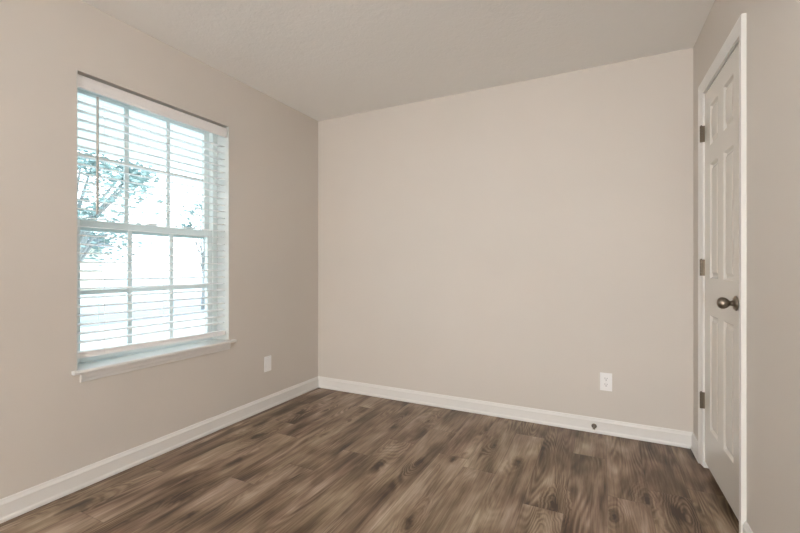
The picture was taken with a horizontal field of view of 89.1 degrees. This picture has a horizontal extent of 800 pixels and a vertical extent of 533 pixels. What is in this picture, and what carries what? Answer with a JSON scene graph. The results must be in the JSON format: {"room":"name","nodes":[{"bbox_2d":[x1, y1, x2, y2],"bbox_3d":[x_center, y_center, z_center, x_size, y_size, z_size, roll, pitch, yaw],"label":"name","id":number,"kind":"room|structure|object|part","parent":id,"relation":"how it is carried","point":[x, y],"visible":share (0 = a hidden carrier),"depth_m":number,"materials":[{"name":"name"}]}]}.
{"room":"empty bedroom","nodes":[
{"label":"empty bedroom","id":0,"kind":"room"},
{"bbox_2d":[0,0,317,498],"bbox_3d":[-2.750,-0.110,-0.074,0.190,2.540,8.800,0,0,26],"label":"wall","id":1,"kind":"structure","parent":0,"point":[53,424],"depth_m":2.13,"materials":[{"name":"paint"}]},
{"bbox_2d":[77,70,230,382],"bbox_3d":[-1.479,-0.197,2.469,0.212,1.554,0.922,0,0,26],"label":"window","id":2,"kind":"structure","parent":1,"relation":"in","point":[207,136],"depth_m":2.62,"materials":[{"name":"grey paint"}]},
{"bbox_3d":[-1.553,-0.566,2.505,0.028,0.754,0.848,0,0,26],"label":"sash","id":3,"kind":"part","parent":2,"relation":"part of","materials":[{"name":"white plastic"}]},
{"bbox_3d":[-1.524,0.131,2.491,0.030,0.756,0.848,0,0,26],"label":"sash","id":4,"kind":"part","parent":2,"relation":"part of","materials":[{"name":"white plastic"}]},
{"bbox_2d":[78,74,226,358],"bbox_3d":[-1.433,-0.240,2.444,0.078,1.441,0.904,0,0,26],"label":"window blind","id":5,"kind":"object","parent":2,"relation":"attached to","point":[85,83],"visible":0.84,"depth_m":2.32,"materials":[{"name":"white plastic"}]},
{"bbox_3d":[-1.583,-0.226,2.157,0.054,1.368,0.001,0,0,26],"label":"ladder cord","id":6,"kind":"part","parent":5,"relation":"part of","materials":[{"name":"white fabric"}]},
{"bbox_3d":[-1.440,0.457,2.446,0.050,0.031,0.895,0,-1,26],"label":"rail","id":7,"kind":"part","parent":5,"relation":"part of","materials":[{"name":"white plastic"}]},
{"bbox_3d":[-1.440,-0.226,2.446,0.054,1.368,0.001,0,0,26],"label":"ladder cord","id":8,"kind":"part","parent":5,"relation":"part of","materials":[{"name":"white fabric"}]},
{"bbox_2d":[71,339,236,375],"bbox_3d":[-1.434,0.526,2.455,0.151,0.019,0.982,0,0,26],"label":"window stool","id":9,"kind":"structure","parent":1,"relation":"attached to","point":[135,358],"depth_m":2.34,"materials":[{"name":"white paint"}]},
{"bbox_2d":[0,376,318,523],"bbox_3d":[-2.658,1.060,-0.120,0.017,0.098,8.600,0,0,26],"label":"baseboard","id":10,"kind":"structure","parent":1,"relation":"attached to","point":[17,504],"depth_m":2.24,"materials":[{"name":"white paint"}]},
{"bbox_2d":[264,355,270,371],"bbox_3d":[-1.029,0.760,3.167,0.007,0.118,0.072,0,0,26],"label":"electrical outlet","id":11,"kind":"object","parent":1,"relation":"attached to","point":[267,360],"visible":1,"depth_m":3.16,"materials":[{"name":"white plastic"}]},
{"bbox_2d":[0,388,738,532],"bbox_3d":[-1.326,1.135,-0.782,2.992,0.050,8.600,0,0,26],"label":"floor","id":12,"kind":"structure","parent":0,"point":[318,460],"depth_m":2.08,"materials":[{"name":"wood"}]},
{"bbox_2d":[81,0,714,120],"bbox_3d":[-1.335,-1.355,-0.778,2.972,0.050,8.600,0,0,26],"label":"ceiling","id":13,"kind":"structure","parent":0,"point":[322,60],"depth_m":2.40,"materials":[{"name":"white paint"}]},
{"bbox_2d":[318,48,692,431],"bbox_3d":[0.540,-0.110,3.148,2.832,2.540,0.100,0,0,26],"label":"wall","id":14,"kind":"structure","parent":0,"point":[522,243],"depth_m":2.92,"materials":[{"name":"paint"}]},
{"bbox_2d":[318,376,692,448],"bbox_3d":[0.513,1.060,3.096,2.832,0.098,0.017,0,0,26],"label":"baseboard","id":15,"kind":"structure","parent":14,"relation":"attached to","point":[666,436],"depth_m":2.91,"materials":[{"name":"white paint"}]},
{"bbox_2d":[591,423,596,432],"bbox_3d":[1.275,1.064,2.671,0.033,0.035,0.077,0,0,26],"label":"door stop","id":16,"kind":"object","parent":14,"relation":"attached to","point":[593,425],"visible":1,"depth_m":2.69,"materials":[{"name":"silver metal"}]},
{"bbox_2d":[600,372,611,390],"bbox_3d":[1.359,0.763,2.681,0.072,0.118,0.007,0,0,26],"label":"electrical outlet","id":17,"kind":"object","parent":14,"relation":"attached to","point":[605,378],"visible":1,"depth_m":2.68,"materials":[{"name":"white plastic"}]},
{"bbox_2d":[693,0,799,532],"bbox_3d":[-0.017,-0.110,-1.431,0.115,2.540,8.800,0,0,26],"label":"wall","id":18,"kind":"structure","parent":0,"point":[772,26],"depth_m":1.41,"materials":[{"name":"paint"}]},
{"bbox_2d":[691,432,699,463],"bbox_3d":[1.731,1.060,2.379,0.018,0.098,0.216,0,0,26],"label":"baseboard","id":19,"kind":"structure","parent":18,"relation":"attached to","point":[694,441],"depth_m":2.39,"materials":[{"name":"white paint"}]},
{"bbox_2d":[700,39,738,520],"bbox_3d":[1.560,0.073,1.945,0.181,2.068,0.632,0,0,26],"label":"door","id":20,"kind":"structure","parent":18,"relation":"in","point":[719,400],"depth_m":1.92,"materials":[{"name":"white paint"}]},
{"bbox_3d":[1.401,0.159,1.753,0.059,0.051,0.051,0,0,26],"label":"knob","id":21,"kind":"part","parent":20,"relation":"part of","materials":[{"name":"grey metal"}]},
{"bbox_2d":[698,13,745,532],"bbox_3d":[1.524,0.048,1.948,0.018,2.104,0.739,0,0,25],"label":"door frame","id":22,"kind":"structure","parent":18,"relation":"attached to","point":[738,31],"depth_m":1.62,"materials":[{"name":"white paint"}]},
{"bbox_2d":[742,521,752,532],"bbox_3d":[-0.283,1.060,-1.835,0.024,0.098,7.644,0,0,25],"label":"baseboard","id":23,"kind":"structure","parent":18,"relation":"attached to","point":[746,528],"depth_m":1.59,"materials":[{"name":"white paint"}]},
{"label":"outside","id":24,"kind":"structure","parent":0,"visible":0},
{"bbox_2d":[80,272,204,350],"bbox_3d":[-36.677,1.710,32.767,89.809,0.300,160.000,0,0,26],"label":"ground","id":25,"kind":"structure","parent":24,"point":[139,282],"depth_m":13.10,"materials":[{"name":"white"}]},
{"bbox_2d":[80,239,115,289],"bbox_3d":[-22.879,-0.440,19.875,7.000,4.000,13.000,0,0,26],"label":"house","id":26,"kind":"structure","parent":25,"relation":"on","point":[83,266],"depth_m":23.46,"materials":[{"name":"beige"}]},
{"bbox_2d":[78,149,165,267],"bbox_3d":[-7.445,-0.742,9.691,4.409,4.718,3.972,0,0,26],"label":"leafy tree","id":27,"kind":"object","parent":25,"relation":"on","point":[84,213],"visible":0.34,"depth_m":9.44,"materials":[{"name":"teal plant"}]},
{"bbox_2d":[175,198,204,308],"bbox_3d":[-6.883,-0.464,14.494,1.975,4.154,1.450,0,0,-43],"label":"leafy tree","id":28,"kind":"object","parent":25,"relation":"on","point":[202,259],"visible":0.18,"depth_m":14.47,"materials":[{"name":"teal plant"}]},
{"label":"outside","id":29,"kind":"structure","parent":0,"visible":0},
{"bbox_2d":[78,94,201,175],"bbox_3d":[-2.490,-1.362,3.482,2.509,0.255,16.000,0,0,26],"label":"sky","id":30,"kind":"structure","parent":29,"point":[87,126],"depth_m":4.37,"materials":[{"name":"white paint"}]},
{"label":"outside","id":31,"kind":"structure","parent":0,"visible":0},
{"bbox_2d":[80,299,204,327],"bbox_3d":[-7.491,1.554,18.254,6.000,0.012,160.000,0,0,26],"label":"road","id":32,"kind":"structure","parent":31,"point":[85,310],"depth_m":14.17,"materials":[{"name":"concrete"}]}
]}

